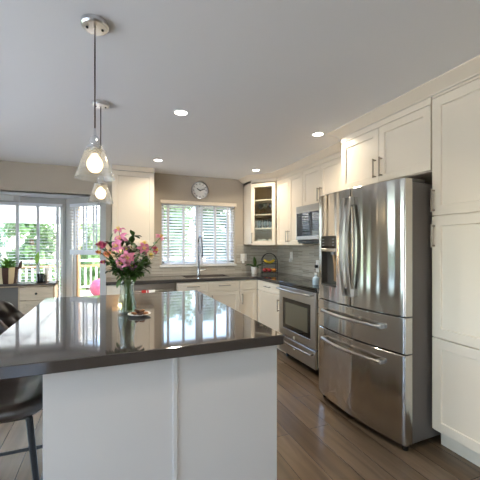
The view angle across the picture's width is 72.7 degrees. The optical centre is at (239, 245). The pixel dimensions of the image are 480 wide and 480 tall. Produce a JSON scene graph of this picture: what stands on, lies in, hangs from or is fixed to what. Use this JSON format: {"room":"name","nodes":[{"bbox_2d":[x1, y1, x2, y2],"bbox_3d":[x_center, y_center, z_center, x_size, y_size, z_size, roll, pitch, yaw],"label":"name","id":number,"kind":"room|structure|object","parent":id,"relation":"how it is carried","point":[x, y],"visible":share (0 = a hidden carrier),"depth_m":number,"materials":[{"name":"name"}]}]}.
{"room":"kitchen","nodes":[
{"label":"kitchen","id":0,"kind":"room"},
{"bbox_2d":[0,190,95,198],"bbox_3d":[-3.103,-0.738,4.416,2.700,0.075,0.700,0,0,-22],"label":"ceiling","id":1,"kind":"structure","parent":0,"point":[14,193],"depth_m":4.52,"materials":[{"name":"white paint"}]},
{"bbox_2d":[35,197,65,296],"bbox_3d":[-3.190,0.323,4.650,1.270,2.045,0.120,0,0,-22],"label":"wall","id":2,"kind":"structure","parent":0,"point":[35,197],"depth_m":4.83,"materials":[{"name":"grey paint"}]},
{"bbox_2d":[0,197,65,296],"bbox_3d":[-3.178,0.115,4.620,1.270,1.620,0.125,0,0,-22],"label":"window","id":3,"kind":"structure","parent":2,"relation":"in","point":[22,199],"depth_m":4.80,"materials":[{"name":"white wood"}]},
{"bbox_2d":[0,202,62,296],"bbox_3d":[-3.149,0.133,4.559,1.180,1.485,0.053,0,0,-22],"label":"blind","id":4,"kind":"object","parent":3,"relation":"attached to","point":[17,204],"visible":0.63,"depth_m":4.64,"materials":[{"name":"white plastic"}]},
{"bbox_2d":[69,196,95,296],"bbox_3d":[-2.196,0.323,4.733,0.819,2.045,0.120,0,0,23],"label":"wall","id":5,"kind":"structure","parent":0,"point":[95,196],"depth_m":4.79,"materials":[{"name":"grey paint"}]},
{"bbox_2d":[66,196,105,296],"bbox_3d":[-2.193,0.325,4.714,0.779,2.040,0.114,0,0,23],"label":"window","id":6,"kind":"structure","parent":5,"relation":"in","point":[69,211],"depth_m":4.78,"materials":[{"name":"white wood"}]},
{"bbox_2d":[70,202,99,254],"bbox_3d":[-2.214,-0.241,4.644,0.535,0.733,0.053,0,0,23],"label":"blind","id":7,"kind":"object","parent":6,"relation":"attached to","point":[72,252],"visible":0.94,"depth_m":4.62,"materials":[{"name":"white plastic"}]},
{"bbox_2d":[106,195,110,294],"bbox_3d":[-1.822,0.323,4.520,0.067,2.045,0.014,0,0,-22],"label":"trim","id":8,"kind":"structure","parent":5,"relation":"attached to","point":[108,198],"depth_m":4.51,"materials":[{"name":"beige paint"}]},
{"bbox_2d":[0,161,258,320],"bbox_3d":[-1.753,0.140,4.635,5.370,2.410,0.150,0,0,-22],"label":"wall","id":9,"kind":"structure","parent":0,"point":[14,176],"depth_m":4.53,"materials":[{"name":"beige paint"}]},
{"bbox_2d":[112,170,153,245],"bbox_3d":[-1.476,-0.497,4.494,0.540,0.995,0.313,0,0,-22],"label":"upper cabinet","id":10,"kind":"object","parent":9,"relation":"attached to","point":[132,192],"visible":0.75,"depth_m":4.36,"materials":[{"name":"beige paint"}]},
{"bbox_2d":[112,164,154,172],"bbox_3d":[-1.476,-1.032,4.494,0.542,0.064,0.314,0,0,-22],"label":"trim","id":11,"kind":"structure","parent":10,"relation":"on","point":[114,167],"depth_m":4.35,"materials":[{"name":"beige paint"}]},
{"bbox_2d":[111,244,276,276],"bbox_3d":[-0.599,0.210,5.008,2.650,0.470,0.010,0,0,-22],"label":"tiled wall","id":12,"kind":"structure","parent":9,"relation":"attached to","point":[257,251],"depth_m":5.17,"materials":[{"name":"grey tile"}]},
{"bbox_2d":[240,254,246,260],"bbox_3d":[0.059,0.185,5.260,0.110,0.120,0.008,0,0,-22],"label":"wall outlet","id":13,"kind":"object","parent":12,"relation":"attached to","point":[242,256],"visible":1,"depth_m":5.25,"materials":[{"name":"white plastic"}]},
{"bbox_2d":[160,205,236,267],"bbox_3d":[-0.638,-0.170,5.052,1.200,0.970,0.160,0,0,-22],"label":"window","id":14,"kind":"structure","parent":9,"relation":"in","point":[163,262],"depth_m":5.07,"materials":[{"name":"white wood"}]},
{"bbox_2d":[162,203,198,264],"bbox_3d":[-0.899,-0.184,4.927,0.563,0.931,0.053,0,0,-22],"label":"window blind","id":15,"kind":"object","parent":14,"relation":"attached to","point":[167,206],"visible":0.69,"depth_m":4.92,"materials":[{"name":"white plastic"}]},
{"bbox_2d":[199,205,233,263],"bbox_3d":[-0.365,-0.184,5.139,0.569,0.931,0.053,0,0,-22],"label":"window blind","id":16,"kind":"object","parent":14,"relation":"attached to","point":[214,208],"visible":0.92,"depth_m":5.13,"materials":[{"name":"white plastic"}]},
{"bbox_2d":[160,200,236,206],"bbox_3d":[-0.613,-0.651,4.988,1.190,0.052,0.033,0,0,-22],"label":"valance","id":17,"kind":"object","parent":9,"relation":"attached to","point":[161,201],"visible":1,"depth_m":4.96,"materials":[{"name":"beige paint"}]},
{"bbox_2d":[191,181,208,198],"bbox_3d":[-0.613,-0.850,4.989,0.276,0.276,0.034,0,0,-22],"label":"wall clock","id":18,"kind":"object","parent":9,"relation":"attached to","point":[199,190],"visible":1,"depth_m":4.99,"materials":[{"name":"silver metal"}]},
{"bbox_2d":[243,178,276,244],"bbox_3d":[0.446,-0.505,5.091,0.642,0.990,0.625,0,0,-22],"label":"upper cabinet","id":19,"kind":"object","parent":9,"relation":"attached to","point":[263,192],"visible":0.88,"depth_m":5.11,"materials":[{"name":"beige paint"}]},
{"bbox_2d":[255,199,276,204],"bbox_3d":[0.454,-0.694,5.104,0.578,0.018,0.570,0,0,-22],"label":"shelf","id":20,"kind":"object","parent":19,"relation":"attached to","point":[264,201],"depth_m":5.02,"materials":[{"name":"beige paint"}]},
{"bbox_2d":[255,213,276,217],"bbox_3d":[0.454,-0.474,5.104,0.578,0.018,0.570,0,0,-22],"label":"shelf","id":21,"kind":"object","parent":19,"relation":"attached to","point":[273,214],"depth_m":4.97,"materials":[{"name":"beige paint"}]},
{"bbox_2d":[255,228,276,230],"bbox_3d":[0.454,-0.264,5.104,0.578,0.018,0.570,0,0,-22],"label":"shelf","id":22,"kind":"object","parent":19,"relation":"attached to","point":[256,229],"depth_m":5.04,"materials":[{"name":"beige paint"}]},
{"bbox_2d":[239,55,479,183],"bbox_3d":[0.908,-1.032,3.363,0.359,0.064,4.178,0,0,-22],"label":"trim","id":23,"kind":"structure","parent":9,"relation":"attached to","point":[469,69],"depth_m":2.45,"materials":[{"name":"beige paint"}]},
{"bbox_2d":[0,0,479,180],"bbox_3d":[-0.232,-1.125,0.812,5.370,0.120,8.380,0,0,-22],"label":"ceiling","id":24,"kind":"structure","parent":0,"point":[255,79],"depth_m":1.98,"materials":[{"name":"white paint"}]},
{"bbox_2d":[74,13,114,179],"bbox_3d":[-0.692,-0.693,1.554,0.178,0.742,0.178,0,0,-22],"label":"pendant lamp","id":25,"kind":"object","parent":24,"relation":"hanging from","point":[93,24],"visible":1,"depth_m":1.54,"materials":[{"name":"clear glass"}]},
{"bbox_2d":[87,128,102,154],"bbox_3d":[-0.692,-0.498,1.554,0.072,0.123,0.072,0,0,-22],"label":"socket","id":26,"kind":"object","parent":25,"relation":"attached to","point":[94,146],"depth_m":1.54,"materials":[{"name":"silver metal"}]},
{"bbox_2d":[88,99,112,202],"bbox_3d":[-1.038,-0.693,2.429,0.178,0.742,0.178,0,0,-22],"label":"pendant lamp","id":27,"kind":"object","parent":24,"relation":"hanging from","point":[100,193],"visible":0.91,"depth_m":2.41,"materials":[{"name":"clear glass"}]},
{"bbox_2d":[95,171,105,187],"bbox_3d":[-1.038,-0.498,2.429,0.072,0.123,0.072,0,0,-22],"label":"socket","id":28,"kind":"object","parent":27,"relation":"attached to","point":[100,182],"depth_m":2.41,"materials":[{"name":"silver metal"}]},
{"bbox_2d":[172,109,189,115],"bbox_3d":[-0.471,-1.062,2.600,0.136,0.006,0.136,0,0,-22],"label":"recessed light","id":29,"kind":"object","parent":24,"relation":"in","point":[178,112],"visible":1,"depth_m":2.60,"materials":[{"name":"white glass"}]},
{"bbox_2d":[311,132,324,136],"bbox_3d":[0.741,-1.062,3.100,0.136,0.006,0.136,0,0,-22],"label":"recessed light","id":30,"kind":"object","parent":24,"relation":"in","point":[315,134],"visible":1,"depth_m":3.11,"materials":[{"name":"white glass"}]},
{"bbox_2d":[0,348,479,479],"bbox_3d":[-0.337,1.385,1.077,5.370,0.080,8.950,0,0,-22],"label":"floor","id":31,"kind":"structure","parent":0,"point":[317,439],"depth_m":2.19,"materials":[{"name":"brown wood"}]},
{"bbox_2d":[0,375,42,479],"bbox_3d":[-1.145,0.831,1.471,0.559,1.032,0.596,0,0,-22],"label":"bar stool","id":32,"kind":"object","parent":31,"relation":"on","point":[21,398],"visible":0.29,"depth_m":1.40,"materials":[{"name":"leather"}]},
{"bbox_2d":[0,300,42,409],"bbox_3d":[-1.501,0.831,2.217,0.559,1.032,0.596,0,0,-28],"label":"bar stool","id":33,"kind":"object","parent":31,"relation":"on","point":[9,315],"visible":0.15,"depth_m":2.39,"materials":[{"name":"leather"}]},
{"bbox_2d":[0,280,58,314],"bbox_3d":[-3.082,0.922,4.351,1.130,0.845,0.400,0,0,-22],"label":"sideboard","id":34,"kind":"object","parent":31,"relation":"on","point":[24,296],"visible":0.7,"depth_m":4.29,"materials":[{"name":"beige wood"}]},
{"bbox_2d":[0,261,21,283],"bbox_3d":[-3.107,0.350,4.360,0.326,0.300,0.250,0,0,-22],"label":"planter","id":35,"kind":"object","parent":34,"relation":"on","point":[7,275],"visible":0.94,"depth_m":4.28,"materials":[{"name":"beige wood"}]},
{"bbox_2d":[0,258,18,267],"bbox_3d":[-3.116,0.287,4.369,0.313,0.259,0.338,0,0,-22],"label":"leafy houseplant","id":36,"kind":"object","parent":35,"relation":"in","point":[5,261],"visible":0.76,"depth_m":4.33,"materials":[{"name":"green plant"}]},
{"bbox_2d":[0,267,18,283],"bbox_3d":[-3.107,0.393,4.360,0.250,0.215,0.250,0,0,-22],"label":"plant pot","id":37,"kind":"object","parent":35,"relation":"on","point":[7,275],"depth_m":4.28,"materials":[{"name":"beige wood"}]},
{"bbox_2d":[34,251,45,282],"bbox_3d":[-2.748,0.286,4.481,0.143,0.429,0.120,0,0,-22],"label":"potted plant","id":38,"kind":"object","parent":34,"relation":"on","point":[41,276],"visible":1,"depth_m":4.45,"materials":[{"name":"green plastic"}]},
{"bbox_2d":[44,267,48,281],"bbox_3d":[-2.736,0.398,4.616,0.060,0.205,0.060,0,0,-22],"label":"pillar candle","id":39,"kind":"object","parent":34,"relation":"on","point":[46,269],"visible":0.84,"depth_m":4.59,"materials":[{"name":"white wax"}]},
{"bbox_2d":[107,285,124,294],"bbox_3d":[-1.611,0.910,4.258,0.233,0.869,0.615,0,0,-22],"label":"base cabinet","id":40,"kind":"object","parent":31,"relation":"on","point":[111,289],"visible":0.19,"depth_m":3.97,"materials":[{"name":"beige paint"}]},
{"bbox_2d":[130,283,175,293],"bbox_3d":[-1.210,0.911,4.387,0.596,0.868,0.654,0,0,-22],"label":"dishwasher","id":41,"kind":"object","parent":31,"relation":"on","point":[158,287],"visible":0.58,"depth_m":4.13,"materials":[{"name":"grey metal"}]},
{"bbox_2d":[142,290,154,292],"bbox_3d":[-1.146,0.673,4.071,0.160,0.245,0.038,0,0,-22],"label":"dish towel","id":42,"kind":"object","parent":41,"relation":"hanging from","point":[143,291],"visible":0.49,"depth_m":4.06,"materials":[{"name":"red fabric"}]},
{"bbox_2d":[43,345,276,479],"bbox_3d":[-0.569,0.909,2.134,0.993,0.872,1.574,0,0,-22],"label":"kitchen island","id":43,"kind":"object","parent":31,"relation":"on","point":[212,416],"visible":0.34,"depth_m":1.40,"materials":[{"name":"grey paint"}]},
{"bbox_2d":[0,290,283,379],"bbox_3d":[-0.688,0.449,2.113,1.265,0.047,1.685,0,0,-22],"label":"island countertop","id":44,"kind":"structure","parent":43,"relation":"on","point":[59,334],"depth_m":1.60,"materials":[{"name":"stone"}]},
{"bbox_2d":[118,281,135,314],"bbox_3d":[-0.711,0.321,2.053,0.112,0.208,0.112,0,0,-22],"label":"flower vase","id":45,"kind":"object","parent":44,"relation":"on","point":[125,311],"visible":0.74,"depth_m":2.05,"materials":[{"name":"clear glass"}]},
{"bbox_2d":[96,249,125,303],"bbox_3d":[-0.815,0.212,2.103,0.224,0.391,0.131,0,0,30],"label":"chrysanthemum","id":46,"kind":"object","parent":45,"relation":"in","point":[97,251],"visible":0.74,"depth_m":2.10,"materials":[{"name":"pink plant"}]},
{"bbox_2d":[97,241,125,309],"bbox_3d":[-0.820,0.184,2.099,0.202,0.447,0.137,0,0,36],"label":"chrysanthemum","id":47,"kind":"object","parent":45,"relation":"in","point":[102,244],"visible":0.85,"depth_m":2.10,"materials":[{"name":"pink plant"}]},
{"bbox_2d":[99,256,125,288],"bbox_3d":[-0.831,0.229,2.078,0.212,0.356,0.106,0,0,26],"label":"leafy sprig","id":48,"kind":"object","parent":45,"relation":"in","point":[101,261],"visible":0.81,"depth_m":2.09,"materials":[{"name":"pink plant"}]},
{"bbox_2d":[103,249,128,310],"bbox_3d":[-0.771,0.210,2.040,0.184,0.395,0.139,0,0,-22],"label":"chrysanthemum","id":49,"kind":"object","parent":45,"relation":"in","point":[106,253],"visible":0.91,"depth_m":2.05,"materials":[{"name":"pink plant"}]},
{"bbox_2d":[105,265,127,309],"bbox_3d":[-0.784,0.258,2.067,0.140,0.299,0.164,0,0,-22],"label":"leafy sprig","id":50,"kind":"object","parent":45,"relation":"in","point":[118,270],"visible":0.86,"depth_m":2.04,"materials":[{"name":"green plant"}]},
{"bbox_2d":[104,261,129,309],"bbox_3d":[-0.796,0.254,2.097,0.243,0.307,0.130,0,0,14],"label":"leafy sprig","id":51,"kind":"object","parent":45,"relation":"in","point":[108,262],"visible":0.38,"depth_m":2.06,"materials":[{"name":"green plant"}]},
{"bbox_2d":[104,234,131,309],"bbox_3d":[-0.793,0.159,2.101,0.132,0.498,0.253,0,0,-38],"label":"leafy sprig","id":52,"kind":"object","parent":45,"relation":"in","point":[110,242],"visible":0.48,"depth_m":2.12,"materials":[{"name":"green plant"}]},
{"bbox_2d":[113,256,127,281],"bbox_3d":[-0.760,0.234,2.046,0.096,0.348,0.102,0,0,41],"label":"lily","id":53,"kind":"object","parent":45,"relation":"in","point":[118,265],"visible":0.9,"depth_m":2.04,"materials":[{"name":"pink plant"}]},
{"bbox_2d":[113,233,127,266],"bbox_3d":[-0.766,0.160,2.091,0.103,0.495,0.152,0,0,-22],"label":"lily","id":54,"kind":"object","parent":45,"relation":"in","point":[119,237],"visible":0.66,"depth_m":2.11,"materials":[{"name":"pink plant"}]},
{"bbox_2d":[111,239,129,297],"bbox_3d":[-0.743,0.182,2.037,0.160,0.451,0.077,0,0,6],"label":"lily","id":55,"kind":"object","parent":45,"relation":"in","point":[115,247],"visible":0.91,"depth_m":2.06,"materials":[{"name":"pink plant"}]},
{"bbox_2d":[113,226,128,303],"bbox_3d":[-0.775,0.137,2.120,0.103,0.540,0.186,0,0,-22],"label":"lily","id":56,"kind":"object","parent":45,"relation":"in","point":[119,228],"visible":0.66,"depth_m":2.16,"materials":[{"name":"pink plant"}]},
{"bbox_2d":[117,263,127,310],"bbox_3d":[-0.733,0.255,2.035,0.085,0.306,0.090,0,0,-2],"label":"lily","id":57,"kind":"object","parent":45,"relation":"in","point":[119,263],"visible":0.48,"depth_m":2.04,"materials":[{"name":"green plant"}]},
{"bbox_2d":[115,240,135,256],"bbox_3d":[-0.761,0.181,2.155,0.142,0.452,0.218,0,0,-39],"label":"leafy sprig","id":58,"kind":"object","parent":45,"relation":"in","point":[127,244],"visible":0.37,"depth_m":2.18,"materials":[{"name":"green plant"}]},
{"bbox_2d":[119,250,134,279],"bbox_3d":[-0.717,0.217,2.031,0.138,0.381,0.098,0,0,-22],"label":"lily","id":59,"kind":"object","parent":45,"relation":"in","point":[125,254],"visible":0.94,"depth_m":2.05,"materials":[{"name":"pink plant"}]},
{"bbox_2d":[123,246,133,257],"bbox_3d":[-0.728,0.203,2.113,0.125,0.407,0.109,0,0,-22],"label":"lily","id":60,"kind":"object","parent":45,"relation":"in","point":[125,248],"visible":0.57,"depth_m":2.14,"materials":[{"name":"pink plant"}]},
{"bbox_2d":[125,262,136,285],"bbox_3d":[-0.686,0.253,2.073,0.097,0.308,0.094,0,0,-22],"label":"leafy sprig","id":61,"kind":"object","parent":45,"relation":"in","point":[135,266],"visible":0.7,"depth_m":2.06,"materials":[{"name":"green plant"}]},
{"bbox_2d":[119,267,143,305],"bbox_3d":[-0.662,0.265,2.049,0.121,0.285,0.170,0,0,42],"label":"leafy sprig","id":62,"kind":"object","parent":45,"relation":"in","point":[138,273],"visible":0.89,"depth_m":2.05,"materials":[{"name":"green plant"}]},
{"bbox_2d":[124,230,141,298],"bbox_3d":[-0.707,0.150,2.123,0.149,0.515,0.224,0,0,-22],"label":"leafy sprig","id":63,"kind":"object","parent":45,"relation":"in","point":[131,238],"visible":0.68,"depth_m":2.14,"materials":[{"name":"green plant"}]},
{"bbox_2d":[121,240,147,310],"bbox_3d":[-0.670,0.184,2.077,0.093,0.446,0.202,0,0,44],"label":"lily","id":64,"kind":"object","parent":45,"relation":"in","point":[143,241],"visible":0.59,"depth_m":2.11,"materials":[{"name":"beige plant"}]},
{"bbox_2d":[126,245,142,310],"bbox_3d":[-0.705,0.180,2.139,0.124,0.455,0.219,0,0,11],"label":"leafy sprig","id":65,"kind":"object","parent":45,"relation":"in","point":[136,245],"visible":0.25,"depth_m":2.15,"materials":[{"name":"green plant"}]},
{"bbox_2d":[125,261,146,310],"bbox_3d":[-0.677,0.252,2.097,0.148,0.311,0.164,0,0,-22],"label":"leafy sprig","id":66,"kind":"object","parent":45,"relation":"in","point":[139,263],"visible":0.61,"depth_m":2.07,"materials":[{"name":"green plant"}]},
{"bbox_2d":[129,242,148,296],"bbox_3d":[-0.653,0.192,2.092,0.136,0.431,0.158,0,0,16],"label":"lily","id":67,"kind":"object","parent":45,"relation":"in","point":[144,246],"visible":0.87,"depth_m":2.08,"materials":[{"name":"pink plant"}]},
{"bbox_2d":[129,256,150,310],"bbox_3d":[-0.660,0.232,2.117,0.109,0.350,0.189,0,0,19],"label":"leafy sprig","id":68,"kind":"object","parent":45,"relation":"in","point":[146,259],"visible":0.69,"depth_m":2.09,"materials":[{"name":"green plant"}]},
{"bbox_2d":[124,250,156,308],"bbox_3d":[-0.630,0.218,2.078,0.227,0.379,0.052,0,0,-4],"label":"lily","id":69,"kind":"object","parent":45,"relation":"in","point":[150,253],"visible":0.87,"depth_m":2.07,"materials":[{"name":"beige plant"}]},
{"bbox_2d":[124,246,159,310],"bbox_3d":[-0.621,0.202,2.070,0.226,0.410,0.098,0,0,-22],"label":"lily","id":70,"kind":"object","parent":45,"relation":"in","point":[155,248],"visible":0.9,"depth_m":2.10,"materials":[{"name":"green plant"}]},
{"bbox_2d":[139,260,151,276],"bbox_3d":[-0.659,0.248,2.121,0.137,0.319,0.223,0,0,17],"label":"leafy sprig","id":71,"kind":"object","parent":45,"relation":"in","point":[140,260],"visible":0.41,"depth_m":2.14,"materials":[{"name":"green plant"}]},
{"bbox_2d":[130,234,164,305],"bbox_3d":[-0.588,0.164,2.082,0.216,0.486,0.143,0,0,-22],"label":"lily","id":72,"kind":"object","parent":45,"relation":"in","point":[158,235],"visible":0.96,"depth_m":2.09,"materials":[{"name":"pink plant"}]},
{"bbox_2d":[128,311,150,316],"bbox_3d":[-0.614,0.417,1.989,0.136,0.016,0.136,0,0,-22],"label":"plate","id":73,"kind":"object","parent":44,"relation":"on","point":[130,314],"visible":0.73,"depth_m":1.96,"materials":[{"name":"white ceramic"}]},
{"bbox_2d":[176,280,238,311],"bbox_3d":[-0.525,0.910,4.672,0.878,0.869,0.650,0,0,-22],"label":"base cabinet","id":74,"kind":"object","parent":31,"relation":"on","point":[225,292],"visible":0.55,"depth_m":4.46,"materials":[{"name":"beige paint"}]},
{"bbox_2d":[106,272,312,285],"bbox_3d":[-0.368,0.455,4.384,2.658,0.040,1.317,0,0,-22],"label":"countertop","id":75,"kind":"structure","parent":74,"relation":"on","point":[271,277],"depth_m":4.50,"materials":[{"name":"stone"}]},
{"bbox_2d":[197,235,205,274],"bbox_3d":[-0.554,0.138,4.843,0.142,0.594,0.230,0,0,-22],"label":"kitchen faucet","id":76,"kind":"object","parent":75,"relation":"on","point":[200,236],"visible":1,"depth_m":4.88,"materials":[{"name":"silver metal"}]},
{"bbox_2d":[245,257,264,273],"bbox_3d":[0.235,0.296,5.071,0.169,0.278,0.326,0,0,42],"label":"potted orchid","id":77,"kind":"object","parent":75,"relation":"on","point":[254,269],"visible":1,"depth_m":5.08,"materials":[{"name":"white ceramic"}]},
{"bbox_2d":[261,253,277,274],"bbox_3d":[0.446,0.268,4.978,0.240,0.325,0.158,0,0,-4],"label":"fruit stand","id":78,"kind":"object","parent":75,"relation":"on","point":[262,261],"visible":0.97,"depth_m":4.96,"materials":[{"name":"black metal"}]},
{"bbox_2d":[239,279,256,320],"bbox_3d":[0.012,0.910,4.886,0.273,0.869,0.650,0,0,-22],"label":"base cabinet","id":79,"kind":"object","parent":31,"relation":"on","point":[247,288],"visible":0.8,"depth_m":4.63,"materials":[{"name":"beige paint"}]},
{"bbox_2d":[258,280,285,352],"bbox_3d":[0.663,0.910,4.457,0.688,0.869,0.685,0,0,-22],"label":"base cabinet","id":80,"kind":"object","parent":31,"relation":"on","point":[268,295],"visible":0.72,"depth_m":4.33,"materials":[{"name":"beige paint"}]},
{"bbox_2d":[276,279,318,375],"bbox_3d":[0.902,0.886,3.765,0.751,0.918,0.770,0,0,-22],"label":"stove","id":81,"kind":"object","parent":31,"relation":"on","point":[298,299],"visible":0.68,"depth_m":3.58,"materials":[{"name":"grey metal"}]},
{"bbox_2d":[280,279,318,289],"bbox_3d":[0.939,0.438,3.780,0.671,0.021,0.770,0,0,-22],"label":"cooktop","id":82,"kind":"object","parent":81,"relation":"in","point":[298,284],"depth_m":3.72,"materials":[{"name":"black glass"}]},
{"bbox_2d":[313,273,318,284],"bbox_3d":[0.833,0.362,3.587,0.068,0.130,0.068,0,0,-22],"label":"oil bottle","id":83,"kind":"object","parent":81,"relation":"on","point":[315,278],"visible":0.99,"depth_m":3.56,"materials":[{"name":"blue"}]},
{"bbox_2d":[317,294,319,367],"bbox_3d":[1.119,0.910,3.311,0.688,0.869,0.223,0,0,-22],"label":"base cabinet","id":84,"kind":"object","parent":31,"relation":"on","point":[318,294],"visible":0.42,"depth_m":3.29,"materials":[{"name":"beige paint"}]},
{"bbox_2d":[319,178,440,450],"bbox_3d":[1.204,0.450,2.654,0.941,1.790,0.904,0,0,-23],"label":"refrigerator","id":85,"kind":"object","parent":31,"relation":"on","point":[375,252],"visible":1,"depth_m":2.25,"materials":[{"name":"grey metal"}]},
{"bbox_2d":[430,75,479,466],"bbox_3d":[1.704,0.172,1.917,0.653,2.345,0.802,0,0,-22],"label":"pantry cabinet","id":86,"kind":"object","parent":31,"relation":"on","point":[455,190],"visible":1,"depth_m":2.03,"materials":[{"name":"beige paint"}]},
{"bbox_3d":[2.193,0.140,1.777,0.150,2.410,8.080,0,0,-22],"label":"wall","id":87,"kind":"structure","parent":0,"visible":0},
{"bbox_2d":[277,245,318,277],"bbox_3d":[1.067,0.185,4.391,0.010,0.520,2.370,0,0,-22],"label":"tiled wall","id":88,"kind":"structure","parent":87,"relation":"attached to","point":[303,263],"depth_m":4.87,"materials":[{"name":"grey tile"}]},
{"bbox_2d":[277,167,318,244],"bbox_3d":[0.810,-0.505,4.526,0.383,0.990,0.698,0,0,-22],"label":"upper cabinet","id":89,"kind":"object","parent":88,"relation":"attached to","point":[289,185],"visible":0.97,"depth_m":4.46,"materials":[{"name":"beige paint"}]},
{"bbox_2d":[316,260,318,271],"bbox_3d":[1.053,0.270,4.401,0.008,0.160,0.090,0,0,-22],"label":"wall outlet","id":90,"kind":"object","parent":88,"relation":"attached to","point":[317,261],"visible":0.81,"depth_m":4.41,"materials":[{"name":"white plastic"}]},
{"bbox_2d":[303,151,341,205],"bbox_3d":[1.082,-0.748,3.844,0.383,0.505,0.763,0,0,-22],"label":"upper cabinet","id":91,"kind":"object","parent":87,"relation":"attached to","point":[322,177],"visible":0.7,"depth_m":3.75,"materials":[{"name":"beige paint"}]},
{"bbox_2d":[296,203,318,243],"bbox_3d":[1.033,-0.259,3.825,0.468,0.457,0.755,0,0,-22],"label":"microwave","id":92,"kind":"object","parent":91,"relation":"attached to","point":[307,216],"visible":0.33,"depth_m":3.85,"materials":[{"name":"grey metal"}]},
{"bbox_2d":[341,97,431,189],"bbox_3d":[1.383,-0.752,2.722,0.653,0.495,0.915,0,0,-22],"label":"upper cabinet","id":93,"kind":"object","parent":87,"relation":"attached to","point":[399,145],"visible":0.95,"depth_m":2.50,"materials":[{"name":"beige paint"}]},
{"label":"outside","id":94,"kind":"structure","parent":0,"visible":0},
{"bbox_2d":[59,290,92,295],"bbox_3d":[-4.872,1.370,6.833,10.000,0.150,4.900,0,0,-22],"label":"deck","id":95,"kind":"object","parent":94,"point":[82,292],"depth_m":8.89,"materials":[{"name":"brown wood"}]},
{"bbox_2d":[0,195,99,223],"bbox_3d":[-5.058,-0.230,6.490,5.081,3.050,5.081,0,0,-22],"label":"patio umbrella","id":96,"kind":"object","parent":95,"relation":"on","point":[26,213],"visible":0.12,"depth_m":8.69,"materials":[{"name":"white fabric"}]},
{"bbox_2d":[89,279,99,295],"bbox_3d":[-3.560,1.060,8.270,0.470,0.470,0.470,0,0,-22],"label":"exercise ball","id":97,"kind":"object","parent":95,"relation":"on","point":[94,288],"visible":0.46,"depth_m":8.07,"materials":[{"name":"pink"}]},
{"bbox_2d":[0,258,205,288],"bbox_3d":[-5.704,0.810,8.924,9.800,0.970,0.120,0,0,-22],"label":"deck railing","id":98,"kind":"object","parent":95,"relation":"on","point":[81,260],"visible":0.14,"depth_m":9.36,"materials":[{"name":"white wood"}]},
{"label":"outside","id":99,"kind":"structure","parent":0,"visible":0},
{"bbox_2d":[52,262,94,289],"bbox_3d":[-9.392,2.020,23.600,60.000,0.150,39.200,0,0,-22],"label":"ground","id":100,"kind":"structure","parent":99,"point":[55,262],"depth_m":21.52,"materials":[{"name":"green plant"}]},
{"bbox_2d":[0,224,8,257],"bbox_3d":[-9.913,-0.492,12.176,1.944,4.880,2.123,0,0,-22],"label":"tree","id":101,"kind":"object","parent":100,"relation":"on","point":[1,230],"visible":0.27,"depth_m":12.87,"materials":[{"name":"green plant"}]},
{"bbox_2d":[1,223,59,281],"bbox_3d":[-7.824,-0.146,12.169,1.905,4.190,2.212,0,0,-22],"label":"tree","id":102,"kind":"object","parent":100,"relation":"on","point":[46,233],"visible":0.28,"depth_m":12.11,"materials":[{"name":"green plant"}]},
{"bbox_2d":[80,224,99,289],"bbox_3d":[-6.144,-0.319,13.297,1.903,4.534,2.393,0,0,-22],"label":"tree","id":103,"kind":"object","parent":100,"relation":"on","point":[89,235],"visible":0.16,"depth_m":12.73,"materials":[{"name":"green plant"}]},
{"bbox_2d":[164,206,193,261],"bbox_3d":[-2.704,-0.165,12.726,1.766,4.228,2.248,0,0,-22],"label":"tree","id":104,"kind":"object","parent":100,"relation":"on","point":[172,206],"visible":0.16,"depth_m":12.16,"materials":[{"name":"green plant"}]},
{"bbox_2d":[192,207,225,260],"bbox_3d":[-1.111,-0.225,13.778,1.838,4.347,2.110,0,0,-22],"label":"tree","id":105,"kind":"object","parent":100,"relation":"on","point":[203,207],"visible":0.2,"depth_m":13.30,"materials":[{"name":"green plant"}]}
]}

